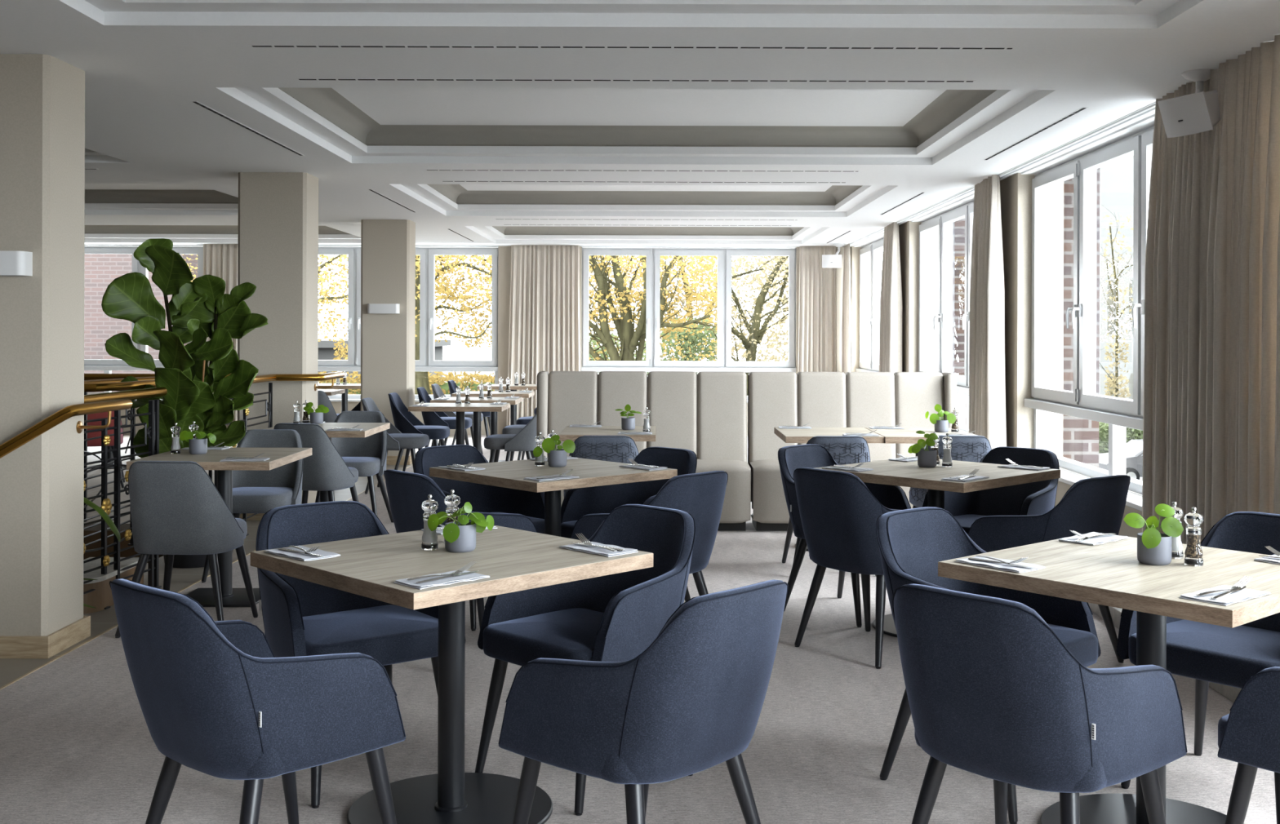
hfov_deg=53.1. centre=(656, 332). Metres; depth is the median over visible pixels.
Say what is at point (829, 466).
knife
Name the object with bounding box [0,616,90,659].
baseboard
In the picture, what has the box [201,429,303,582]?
chair
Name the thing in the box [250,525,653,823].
dining table
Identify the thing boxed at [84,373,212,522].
stair railing
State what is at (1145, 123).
trim
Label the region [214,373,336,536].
stair railing
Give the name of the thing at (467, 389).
pepper mill
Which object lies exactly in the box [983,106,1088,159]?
air slot
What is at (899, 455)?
fork
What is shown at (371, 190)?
air slot
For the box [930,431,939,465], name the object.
pepper mill
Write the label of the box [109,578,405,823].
armchair
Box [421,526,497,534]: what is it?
napkin
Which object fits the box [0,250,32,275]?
wall lamp
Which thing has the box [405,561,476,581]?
fork
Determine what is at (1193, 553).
pepper mill
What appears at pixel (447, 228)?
air slot
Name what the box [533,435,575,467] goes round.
potted plant
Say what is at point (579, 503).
armchair
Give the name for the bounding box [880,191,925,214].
air slot
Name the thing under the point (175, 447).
salt mill
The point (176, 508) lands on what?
chair
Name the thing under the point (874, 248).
window
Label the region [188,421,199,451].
pepper mill
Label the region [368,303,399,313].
wall lamp
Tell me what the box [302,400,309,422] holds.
pepper mill
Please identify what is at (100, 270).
building
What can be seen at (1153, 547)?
potted plant
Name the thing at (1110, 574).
dining table
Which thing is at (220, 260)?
curtain
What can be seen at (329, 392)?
dining table
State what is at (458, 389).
salt mill
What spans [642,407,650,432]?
salt mill
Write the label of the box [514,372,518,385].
salt mill
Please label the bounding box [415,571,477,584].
knife
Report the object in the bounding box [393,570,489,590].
napkin
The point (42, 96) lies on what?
pillar
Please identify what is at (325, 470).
chair
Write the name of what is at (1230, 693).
trim
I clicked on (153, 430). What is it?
stair railing
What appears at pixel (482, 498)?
armchair
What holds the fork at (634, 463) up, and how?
on the napkin at (636, 467)
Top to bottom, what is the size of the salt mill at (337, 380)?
0.159 m
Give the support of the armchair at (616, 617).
on the floor
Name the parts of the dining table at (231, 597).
plate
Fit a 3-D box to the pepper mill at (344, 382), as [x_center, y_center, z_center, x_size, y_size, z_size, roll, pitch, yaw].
[-3.722,0.539,15.300,0.049,0.159,0.049,0,0,43]
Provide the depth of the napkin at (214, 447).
6.84 m
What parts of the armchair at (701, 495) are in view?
leg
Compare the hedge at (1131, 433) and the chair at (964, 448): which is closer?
the chair at (964, 448)
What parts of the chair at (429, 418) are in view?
backrest, seat, leg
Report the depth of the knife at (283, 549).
3.60 m
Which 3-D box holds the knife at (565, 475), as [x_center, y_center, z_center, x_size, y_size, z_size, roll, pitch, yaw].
[-0.433,0.620,5.513,0.018,0.004,0.205,0,0,45]
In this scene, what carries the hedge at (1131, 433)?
on the ground
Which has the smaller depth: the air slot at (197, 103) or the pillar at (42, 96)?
the pillar at (42, 96)
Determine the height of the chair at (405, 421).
0.797 m
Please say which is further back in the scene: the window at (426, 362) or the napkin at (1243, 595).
the window at (426, 362)
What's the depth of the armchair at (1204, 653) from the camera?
3.85 m
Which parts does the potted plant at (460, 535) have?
pot, stem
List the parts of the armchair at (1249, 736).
seat, leg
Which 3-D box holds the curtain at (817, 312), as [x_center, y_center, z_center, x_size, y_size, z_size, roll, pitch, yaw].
[2.135,0.065,16.961,0.534,2.433,0.096,0,0,0]
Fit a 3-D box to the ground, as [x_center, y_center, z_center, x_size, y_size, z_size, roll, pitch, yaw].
[14.985,5.064,45.000,210.000,0.100,210.000,0,0,0]
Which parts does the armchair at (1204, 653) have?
leg, leg, seat, leg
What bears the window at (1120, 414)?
in the wall at (1015, 190)
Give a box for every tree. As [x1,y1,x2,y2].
[182,254,347,359]
[414,254,492,395]
[588,255,768,373]
[588,255,788,361]
[588,333,648,374]
[684,256,788,395]
[1099,204,1133,398]
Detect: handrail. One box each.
[0,399,132,458]
[314,371,344,391]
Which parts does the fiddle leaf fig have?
stem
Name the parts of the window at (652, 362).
curtain rail, sash, handle, sash, apron rail, sash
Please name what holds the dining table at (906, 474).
on the floor
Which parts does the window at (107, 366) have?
sash, apron rail, sash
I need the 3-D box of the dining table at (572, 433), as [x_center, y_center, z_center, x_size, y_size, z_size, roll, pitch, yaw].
[-0.303,0.999,8.265,0.600,0.740,0.770,0,0,0]
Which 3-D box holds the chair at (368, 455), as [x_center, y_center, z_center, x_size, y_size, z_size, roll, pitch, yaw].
[-2.133,0.965,9.009,0.503,0.797,0.548,0,0,0]
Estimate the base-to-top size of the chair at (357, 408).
0.797 m
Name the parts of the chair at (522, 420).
leg, leg, seat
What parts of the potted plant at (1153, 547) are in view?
stem, pot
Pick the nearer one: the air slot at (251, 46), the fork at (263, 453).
the air slot at (251, 46)
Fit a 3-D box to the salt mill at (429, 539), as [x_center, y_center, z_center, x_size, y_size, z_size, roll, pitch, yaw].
[-0.657,0.549,3.715,0.049,0.159,0.049,0,0,9]
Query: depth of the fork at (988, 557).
3.46 m
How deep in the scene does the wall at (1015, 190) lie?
9.26 m
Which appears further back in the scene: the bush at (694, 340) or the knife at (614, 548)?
the bush at (694, 340)
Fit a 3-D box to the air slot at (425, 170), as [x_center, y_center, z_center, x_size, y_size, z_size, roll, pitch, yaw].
[-0.097,-1.159,9.140,3.100,0.003,0.032,0,0,0]
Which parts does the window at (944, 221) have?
sash, handle, handle, sash, apron rail, handle, sash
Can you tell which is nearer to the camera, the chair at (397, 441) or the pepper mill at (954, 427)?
the pepper mill at (954, 427)
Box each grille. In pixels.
[822,254,841,267]
[1157,91,1213,137]
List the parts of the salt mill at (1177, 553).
knob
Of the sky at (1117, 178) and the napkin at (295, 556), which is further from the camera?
the sky at (1117, 178)
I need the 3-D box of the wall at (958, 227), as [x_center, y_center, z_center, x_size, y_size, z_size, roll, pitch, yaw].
[3.061,1.379,13.580,0.270,7.200,0.780,0,0,0]
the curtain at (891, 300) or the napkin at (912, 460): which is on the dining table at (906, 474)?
the napkin at (912, 460)
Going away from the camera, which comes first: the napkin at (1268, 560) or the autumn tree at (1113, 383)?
the napkin at (1268, 560)
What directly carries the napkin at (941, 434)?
on the dining table at (907, 435)
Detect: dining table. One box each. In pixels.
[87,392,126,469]
[126,447,311,607]
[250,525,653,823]
[265,422,390,502]
[317,383,360,412]
[317,389,345,395]
[408,403,510,444]
[429,457,677,537]
[430,396,522,452]
[451,391,534,462]
[476,384,537,425]
[558,426,655,441]
[773,427,884,551]
[815,459,1060,637]
[864,427,977,457]
[937,533,1279,823]
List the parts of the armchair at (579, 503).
seat, leg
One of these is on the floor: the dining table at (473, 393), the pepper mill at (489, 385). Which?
the dining table at (473, 393)
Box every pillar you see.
[0,53,84,636]
[237,172,318,504]
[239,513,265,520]
[360,219,415,456]
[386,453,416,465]
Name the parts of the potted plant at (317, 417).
pot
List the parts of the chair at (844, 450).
leg, leg, backrest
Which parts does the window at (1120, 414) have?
curtain rail, sash, handle, handle, apron rail, sill, sash, handle, sash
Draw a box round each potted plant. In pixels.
[179,430,216,454]
[303,402,328,424]
[427,502,493,553]
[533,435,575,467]
[614,404,641,430]
[907,431,937,467]
[924,404,955,432]
[1123,503,1183,565]
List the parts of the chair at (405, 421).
leg, leg, backrest, seat, leg, leg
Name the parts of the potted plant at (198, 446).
pot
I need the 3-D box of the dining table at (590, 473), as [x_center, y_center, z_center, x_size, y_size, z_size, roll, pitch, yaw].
[-0.479,0.999,5.930,0.815,0.740,0.815,0,0,-43]
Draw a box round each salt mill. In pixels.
[170,422,181,453]
[293,400,300,423]
[335,371,340,384]
[421,494,438,551]
[455,386,461,404]
[479,382,484,399]
[498,377,502,392]
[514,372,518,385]
[534,432,545,466]
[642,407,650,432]
[942,433,952,467]
[1171,501,1183,559]
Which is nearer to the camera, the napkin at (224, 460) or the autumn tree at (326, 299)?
the napkin at (224, 460)
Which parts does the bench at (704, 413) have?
panel, panel, panel, seat, panel, panel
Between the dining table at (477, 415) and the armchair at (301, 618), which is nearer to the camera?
the armchair at (301, 618)
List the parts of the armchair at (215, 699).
leg, leg, seat, leg, leg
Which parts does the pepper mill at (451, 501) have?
knob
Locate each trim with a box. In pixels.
[0,434,469,690]
[83,557,143,614]
[84,114,1155,248]
[1088,603,1241,702]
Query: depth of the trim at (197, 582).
5.54 m
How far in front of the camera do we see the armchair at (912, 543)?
4.04 m
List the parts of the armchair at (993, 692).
leg, leg, seat, leg, leg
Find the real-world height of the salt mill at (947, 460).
0.159 m
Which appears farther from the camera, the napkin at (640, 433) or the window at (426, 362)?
the window at (426, 362)
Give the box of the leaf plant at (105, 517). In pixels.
[83,497,120,608]
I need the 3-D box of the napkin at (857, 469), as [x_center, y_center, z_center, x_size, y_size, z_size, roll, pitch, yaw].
[0.886,0.628,5.925,0.116,0.008,0.212,0,0,-43]
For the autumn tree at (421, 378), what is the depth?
24.90 m
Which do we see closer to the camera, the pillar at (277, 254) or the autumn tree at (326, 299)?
the pillar at (277, 254)
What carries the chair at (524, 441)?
on the floor
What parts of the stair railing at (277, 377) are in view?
post, scroll panel, post, handrail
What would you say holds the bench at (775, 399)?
on the floor
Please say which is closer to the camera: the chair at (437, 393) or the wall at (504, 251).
the chair at (437, 393)
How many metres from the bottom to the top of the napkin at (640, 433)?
0.008 m
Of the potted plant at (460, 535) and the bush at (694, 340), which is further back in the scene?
the bush at (694, 340)
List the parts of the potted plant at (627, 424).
pot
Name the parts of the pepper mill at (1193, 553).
knob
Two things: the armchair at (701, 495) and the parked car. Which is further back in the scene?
the parked car
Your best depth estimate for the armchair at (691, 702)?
2.85 m
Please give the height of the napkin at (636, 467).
0.008 m
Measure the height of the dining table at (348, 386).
0.740 m
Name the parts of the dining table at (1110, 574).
plate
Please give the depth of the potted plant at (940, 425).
8.16 m
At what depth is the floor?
4.22 m
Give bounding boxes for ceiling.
[0,0,1279,246]
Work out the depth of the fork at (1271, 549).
3.57 m
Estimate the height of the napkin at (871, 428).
0.008 m
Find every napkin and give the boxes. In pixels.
[182,446,229,449]
[220,457,270,461]
[263,546,340,561]
[326,428,363,431]
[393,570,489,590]
[412,404,429,406]
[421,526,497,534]
[438,465,485,471]
[489,402,506,404]
[524,475,578,481]
[529,457,574,461]
[559,542,638,557]
[569,425,601,427]
[617,431,652,435]
[618,464,667,471]
[778,426,811,429]
[822,466,873,471]
[842,433,879,436]
[869,426,903,429]
[888,456,917,462]
[940,434,977,435]
[941,475,989,482]
[955,555,1045,573]
[997,464,1050,471]
[1057,532,1128,545]
[1178,585,1271,606]
[1253,555,1279,564]
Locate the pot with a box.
[163,555,206,568]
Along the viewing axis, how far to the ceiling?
7.16 m
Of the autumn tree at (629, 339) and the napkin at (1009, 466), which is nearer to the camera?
the napkin at (1009, 466)
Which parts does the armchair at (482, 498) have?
leg, seat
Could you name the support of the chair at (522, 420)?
on the floor
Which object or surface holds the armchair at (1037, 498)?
on the floor
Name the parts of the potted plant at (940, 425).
pot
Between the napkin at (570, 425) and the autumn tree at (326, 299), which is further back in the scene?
the autumn tree at (326, 299)
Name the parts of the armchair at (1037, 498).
seat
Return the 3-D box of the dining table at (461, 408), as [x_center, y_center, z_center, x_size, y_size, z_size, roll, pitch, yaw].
[-1.698,0.995,11.100,0.790,0.740,0.600,0,0,0]
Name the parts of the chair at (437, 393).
backrest, seat, leg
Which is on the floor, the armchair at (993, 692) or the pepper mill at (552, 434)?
the armchair at (993, 692)
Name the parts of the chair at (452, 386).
leg, backrest, seat, leg, leg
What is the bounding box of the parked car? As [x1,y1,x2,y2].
[1098,439,1142,479]
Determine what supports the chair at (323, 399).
on the floor
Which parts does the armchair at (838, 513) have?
leg, leg, leg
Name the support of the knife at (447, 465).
on the napkin at (442, 467)
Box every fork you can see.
[226,453,264,458]
[288,546,319,552]
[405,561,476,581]
[452,462,473,467]
[530,469,573,477]
[575,533,616,551]
[628,458,653,467]
[834,463,863,467]
[897,453,917,458]
[949,469,979,478]
[975,555,1027,564]
[1005,458,1039,468]
[1070,530,1115,537]
[1195,576,1252,595]
[1265,546,1279,556]
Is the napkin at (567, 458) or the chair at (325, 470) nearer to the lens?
the napkin at (567, 458)
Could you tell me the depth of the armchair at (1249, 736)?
2.92 m
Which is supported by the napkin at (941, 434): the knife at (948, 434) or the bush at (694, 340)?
the knife at (948, 434)
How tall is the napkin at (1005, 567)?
0.008 m
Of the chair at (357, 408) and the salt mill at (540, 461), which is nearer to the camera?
the salt mill at (540, 461)
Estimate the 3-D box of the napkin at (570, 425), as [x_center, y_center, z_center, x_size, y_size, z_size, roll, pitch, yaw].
[-0.472,0.624,8.565,0.212,0.008,0.116,0,0,-2]
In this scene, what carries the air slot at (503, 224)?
attached to the ceiling
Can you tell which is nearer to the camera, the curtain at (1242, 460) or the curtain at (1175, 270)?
the curtain at (1242, 460)
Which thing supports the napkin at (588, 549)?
on the dining table at (514, 560)
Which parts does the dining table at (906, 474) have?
plate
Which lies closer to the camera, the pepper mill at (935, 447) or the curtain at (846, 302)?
the pepper mill at (935, 447)
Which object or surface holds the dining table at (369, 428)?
on the floor
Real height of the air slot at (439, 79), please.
0.003 m
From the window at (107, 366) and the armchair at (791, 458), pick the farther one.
the window at (107, 366)
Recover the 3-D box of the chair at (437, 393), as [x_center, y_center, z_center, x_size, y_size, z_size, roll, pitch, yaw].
[-2.192,0.965,14.100,0.548,0.797,0.503,0,0,0]
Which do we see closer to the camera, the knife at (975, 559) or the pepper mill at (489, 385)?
the knife at (975, 559)
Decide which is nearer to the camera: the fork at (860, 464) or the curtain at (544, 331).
the fork at (860, 464)
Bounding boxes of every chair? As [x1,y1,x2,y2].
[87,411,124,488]
[115,461,257,638]
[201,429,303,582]
[273,423,359,504]
[315,411,393,523]
[317,391,337,422]
[336,401,360,416]
[361,397,429,494]
[387,392,449,471]
[416,386,471,448]
[431,383,483,453]
[447,380,490,445]
[484,413,536,462]
[502,425,525,461]
[515,416,533,460]
[563,435,639,497]
[782,435,875,576]
[909,435,991,508]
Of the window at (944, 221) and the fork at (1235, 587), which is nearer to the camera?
the fork at (1235, 587)
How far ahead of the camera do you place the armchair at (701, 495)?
5.27 m
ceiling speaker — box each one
[822,244,844,267]
[1157,68,1220,137]
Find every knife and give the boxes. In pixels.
[225,457,269,459]
[278,548,322,556]
[331,428,363,429]
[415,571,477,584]
[447,465,477,469]
[536,475,570,479]
[572,425,601,426]
[572,542,625,551]
[829,466,865,469]
[948,434,976,435]
[957,475,975,479]
[968,558,1036,568]
[1075,533,1103,542]
[1211,586,1246,599]
[1259,555,1279,559]
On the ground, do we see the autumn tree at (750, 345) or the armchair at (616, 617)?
the autumn tree at (750, 345)
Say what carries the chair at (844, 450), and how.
on the floor
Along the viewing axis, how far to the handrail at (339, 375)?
9.59 m
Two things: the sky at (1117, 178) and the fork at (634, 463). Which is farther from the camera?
the sky at (1117, 178)
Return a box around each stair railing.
[83,373,230,546]
[83,386,167,609]
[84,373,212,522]
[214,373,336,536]
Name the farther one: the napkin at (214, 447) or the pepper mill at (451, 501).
the napkin at (214, 447)
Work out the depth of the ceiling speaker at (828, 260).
16.37 m
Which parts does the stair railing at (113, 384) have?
scroll panel, post, handrail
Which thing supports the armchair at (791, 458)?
on the floor
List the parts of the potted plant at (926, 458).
stem, pot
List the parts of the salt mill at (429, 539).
knob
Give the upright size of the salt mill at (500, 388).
0.159 m
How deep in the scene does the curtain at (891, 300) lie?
13.31 m
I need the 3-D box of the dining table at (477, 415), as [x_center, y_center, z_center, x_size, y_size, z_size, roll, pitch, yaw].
[-1.698,0.995,12.150,0.790,0.740,0.600,0,0,0]
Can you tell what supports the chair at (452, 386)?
on the floor
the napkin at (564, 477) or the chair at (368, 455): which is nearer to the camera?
the napkin at (564, 477)
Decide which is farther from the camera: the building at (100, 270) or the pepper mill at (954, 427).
the building at (100, 270)
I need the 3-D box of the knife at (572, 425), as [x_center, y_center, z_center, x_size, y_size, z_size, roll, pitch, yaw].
[-0.457,0.620,8.554,0.205,0.004,0.018,0,0,-5]
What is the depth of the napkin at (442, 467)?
5.87 m
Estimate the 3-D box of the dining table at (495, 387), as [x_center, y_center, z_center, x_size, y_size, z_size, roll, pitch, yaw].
[-1.698,0.995,15.250,0.790,0.740,0.600,0,0,0]
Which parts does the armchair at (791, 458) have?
leg, seat, leg, leg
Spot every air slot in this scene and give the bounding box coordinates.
[191,101,304,155]
[248,44,1015,48]
[296,78,976,81]
[368,189,416,212]
[425,169,859,171]
[443,181,846,182]
[447,228,474,241]
[494,218,798,220]
[502,224,791,226]
[826,231,850,243]
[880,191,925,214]
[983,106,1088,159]
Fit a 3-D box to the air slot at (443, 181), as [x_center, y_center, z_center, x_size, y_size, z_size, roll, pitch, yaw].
[-0.092,-1.159,9.820,3.110,0.003,0.032,0,0,0]
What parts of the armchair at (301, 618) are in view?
leg, seat, leg, leg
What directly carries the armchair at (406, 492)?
on the floor
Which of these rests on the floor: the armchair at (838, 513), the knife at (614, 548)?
the armchair at (838, 513)
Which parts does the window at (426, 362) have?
sash, handle, handle, sill, sash, apron rail, handle, sash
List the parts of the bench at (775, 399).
panel, panel, seat, panel, panel, panel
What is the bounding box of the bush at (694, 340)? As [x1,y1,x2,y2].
[659,316,717,374]
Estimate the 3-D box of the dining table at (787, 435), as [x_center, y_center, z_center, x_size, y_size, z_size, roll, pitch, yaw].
[1.090,1.003,8.185,0.600,0.740,0.770,0,0,0]
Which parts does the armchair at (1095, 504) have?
leg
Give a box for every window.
[84,246,203,400]
[196,244,842,403]
[318,247,498,402]
[843,102,1155,511]
[855,238,884,372]
[918,200,973,432]
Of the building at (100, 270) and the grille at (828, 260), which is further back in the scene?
the building at (100, 270)
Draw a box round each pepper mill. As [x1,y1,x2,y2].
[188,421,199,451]
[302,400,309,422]
[342,371,346,384]
[444,489,460,543]
[464,386,470,404]
[486,382,492,399]
[505,377,510,392]
[520,372,525,386]
[546,430,556,462]
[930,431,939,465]
[951,407,959,432]
[1183,506,1203,566]
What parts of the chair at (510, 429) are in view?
leg, leg, seat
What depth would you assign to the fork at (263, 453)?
6.26 m
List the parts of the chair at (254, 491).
leg, leg, seat, backrest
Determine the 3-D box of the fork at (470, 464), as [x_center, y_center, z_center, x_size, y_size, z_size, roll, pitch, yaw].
[-0.893,0.604,5.902,0.025,0.027,0.192,0,0,-34]
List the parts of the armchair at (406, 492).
leg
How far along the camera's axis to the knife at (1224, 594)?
3.05 m
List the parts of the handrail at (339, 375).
rail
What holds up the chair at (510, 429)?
on the floor
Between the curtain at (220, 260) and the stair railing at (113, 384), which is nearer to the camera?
the stair railing at (113, 384)
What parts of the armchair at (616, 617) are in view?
leg, seat, leg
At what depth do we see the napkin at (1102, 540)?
3.89 m
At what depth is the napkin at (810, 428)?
8.47 m
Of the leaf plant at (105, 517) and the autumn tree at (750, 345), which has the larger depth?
the autumn tree at (750, 345)
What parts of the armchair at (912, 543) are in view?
leg, leg, seat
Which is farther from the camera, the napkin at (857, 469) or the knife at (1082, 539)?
the napkin at (857, 469)
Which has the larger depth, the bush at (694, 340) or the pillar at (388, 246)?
the bush at (694, 340)
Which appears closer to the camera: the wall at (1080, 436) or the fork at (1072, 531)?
the fork at (1072, 531)
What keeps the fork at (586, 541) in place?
on the napkin at (588, 549)
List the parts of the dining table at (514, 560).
plate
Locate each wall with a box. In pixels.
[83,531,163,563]
[120,245,850,435]
[850,173,1142,537]
[952,217,966,427]
[1062,168,1099,467]
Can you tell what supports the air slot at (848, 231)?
attached to the ceiling
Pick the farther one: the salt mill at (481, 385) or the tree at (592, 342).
the tree at (592, 342)
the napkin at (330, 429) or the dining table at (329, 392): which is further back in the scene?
the dining table at (329, 392)
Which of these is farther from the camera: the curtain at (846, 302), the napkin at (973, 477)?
the curtain at (846, 302)
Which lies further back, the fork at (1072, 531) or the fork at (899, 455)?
the fork at (899, 455)
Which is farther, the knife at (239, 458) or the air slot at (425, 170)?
the air slot at (425, 170)
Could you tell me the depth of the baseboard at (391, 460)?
13.19 m
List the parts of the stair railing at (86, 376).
post, handrail, post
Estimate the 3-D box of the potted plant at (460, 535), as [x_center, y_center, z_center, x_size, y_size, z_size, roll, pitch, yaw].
[-0.564,0.559,3.684,0.190,0.139,0.102,0,0,0]
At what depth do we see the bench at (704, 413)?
9.16 m
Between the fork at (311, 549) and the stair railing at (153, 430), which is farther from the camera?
the stair railing at (153, 430)
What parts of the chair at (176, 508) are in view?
leg, leg, backrest, leg, seat, leg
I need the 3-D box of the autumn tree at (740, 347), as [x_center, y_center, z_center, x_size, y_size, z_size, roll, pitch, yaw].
[0.653,0.858,41.982,9.848,8.228,6.221,0,0,0]
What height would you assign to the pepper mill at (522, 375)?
0.159 m
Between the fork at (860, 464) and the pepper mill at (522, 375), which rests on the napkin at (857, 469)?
the fork at (860, 464)
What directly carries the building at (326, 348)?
on the ground
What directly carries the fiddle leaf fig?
on the floor
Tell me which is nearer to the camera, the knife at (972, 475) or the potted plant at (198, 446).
the knife at (972, 475)
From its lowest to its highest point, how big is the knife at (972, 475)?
0.004 m
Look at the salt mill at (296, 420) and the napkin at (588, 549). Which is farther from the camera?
the salt mill at (296, 420)
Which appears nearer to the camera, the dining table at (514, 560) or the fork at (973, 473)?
the dining table at (514, 560)
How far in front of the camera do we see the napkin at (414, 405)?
10.83 m
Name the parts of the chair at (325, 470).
leg, leg, seat, leg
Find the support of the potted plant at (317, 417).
on the dining table at (369, 428)
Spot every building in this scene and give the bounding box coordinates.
[84,253,197,392]
[318,339,450,382]
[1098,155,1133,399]
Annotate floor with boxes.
[0,434,1276,823]
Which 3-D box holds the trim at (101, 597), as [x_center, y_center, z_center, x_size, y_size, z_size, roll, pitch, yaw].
[-2.854,1.276,6.470,0.297,0.170,0.639,0,0,0]
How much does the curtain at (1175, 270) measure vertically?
2.433 m
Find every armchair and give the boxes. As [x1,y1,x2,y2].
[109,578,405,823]
[255,501,466,808]
[383,469,537,629]
[414,444,544,631]
[475,504,695,816]
[498,579,788,823]
[560,447,697,602]
[569,471,728,595]
[777,444,911,627]
[793,467,899,669]
[875,506,1101,823]
[892,584,1186,823]
[922,446,1059,533]
[967,475,1130,663]
[1115,511,1279,823]
[1217,666,1279,823]
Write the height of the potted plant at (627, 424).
0.166 m
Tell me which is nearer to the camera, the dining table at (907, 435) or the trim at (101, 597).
the trim at (101, 597)
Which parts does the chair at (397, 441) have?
leg, backrest, seat, leg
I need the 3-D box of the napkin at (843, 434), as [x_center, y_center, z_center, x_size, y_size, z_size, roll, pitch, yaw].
[1.261,0.629,7.885,0.212,0.008,0.116,0,0,3]
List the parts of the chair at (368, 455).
leg, backrest, seat, leg, leg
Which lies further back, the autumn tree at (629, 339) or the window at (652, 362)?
the autumn tree at (629, 339)
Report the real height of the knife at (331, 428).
0.004 m
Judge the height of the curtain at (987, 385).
2.433 m
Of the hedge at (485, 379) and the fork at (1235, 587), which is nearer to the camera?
the fork at (1235, 587)
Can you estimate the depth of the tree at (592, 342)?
34.04 m
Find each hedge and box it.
[318,371,494,395]
[1098,422,1142,453]
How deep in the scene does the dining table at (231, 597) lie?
6.53 m
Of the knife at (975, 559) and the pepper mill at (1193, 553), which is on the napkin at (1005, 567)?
the knife at (975, 559)
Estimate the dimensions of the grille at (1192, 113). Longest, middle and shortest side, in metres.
0.250 x 0.166 x 0.037 m
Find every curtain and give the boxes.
[203,244,238,427]
[506,244,580,426]
[797,245,836,373]
[841,244,851,373]
[879,222,902,373]
[968,174,1006,448]
[1142,68,1218,544]
[1204,34,1279,537]
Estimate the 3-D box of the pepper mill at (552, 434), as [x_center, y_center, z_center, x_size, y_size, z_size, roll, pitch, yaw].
[-0.502,0.549,6.190,0.049,0.159,0.049,0,0,37]
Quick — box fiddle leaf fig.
[101,238,267,568]
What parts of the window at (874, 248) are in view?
sash, apron rail, handle, handle, sash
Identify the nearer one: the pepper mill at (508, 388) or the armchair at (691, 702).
the armchair at (691, 702)
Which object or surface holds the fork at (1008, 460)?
on the napkin at (1009, 466)
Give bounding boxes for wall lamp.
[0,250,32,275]
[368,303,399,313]
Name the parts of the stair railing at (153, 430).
post, handrail, post, post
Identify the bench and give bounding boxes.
[536,371,751,531]
[747,371,956,531]
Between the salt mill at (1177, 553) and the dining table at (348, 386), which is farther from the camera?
the dining table at (348, 386)
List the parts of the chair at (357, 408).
backrest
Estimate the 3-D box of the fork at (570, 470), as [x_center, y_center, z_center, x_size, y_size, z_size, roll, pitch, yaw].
[-0.449,0.605,5.513,0.192,0.027,0.025,0,0,-29]
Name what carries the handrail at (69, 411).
attached to the pillar at (42, 96)
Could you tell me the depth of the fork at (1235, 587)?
3.10 m
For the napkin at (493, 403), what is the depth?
11.23 m
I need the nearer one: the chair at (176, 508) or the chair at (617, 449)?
the chair at (176, 508)
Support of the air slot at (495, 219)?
attached to the ceiling
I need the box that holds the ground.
[442,374,1142,480]
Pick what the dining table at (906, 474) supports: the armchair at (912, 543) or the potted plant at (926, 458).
the potted plant at (926, 458)
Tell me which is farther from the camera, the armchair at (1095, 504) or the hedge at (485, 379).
the hedge at (485, 379)
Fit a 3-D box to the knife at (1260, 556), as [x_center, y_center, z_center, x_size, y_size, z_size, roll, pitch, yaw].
[1.766,0.626,3.522,0.205,0.004,0.018,0,0,43]
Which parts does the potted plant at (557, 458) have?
pot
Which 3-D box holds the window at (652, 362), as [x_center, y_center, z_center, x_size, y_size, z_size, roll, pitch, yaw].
[-1.815,-0.121,17.120,8.570,2.088,0.280,0,0,0]
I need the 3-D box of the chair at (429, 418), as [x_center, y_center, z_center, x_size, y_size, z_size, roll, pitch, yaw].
[-2.192,0.965,13.250,0.548,0.797,0.503,0,0,0]
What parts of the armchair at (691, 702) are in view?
leg, seat, leg, leg, leg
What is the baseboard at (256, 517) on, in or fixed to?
attached to the pillar at (277, 254)
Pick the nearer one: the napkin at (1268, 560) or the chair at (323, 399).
the napkin at (1268, 560)
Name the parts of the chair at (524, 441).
leg, leg, seat, backrest, leg, leg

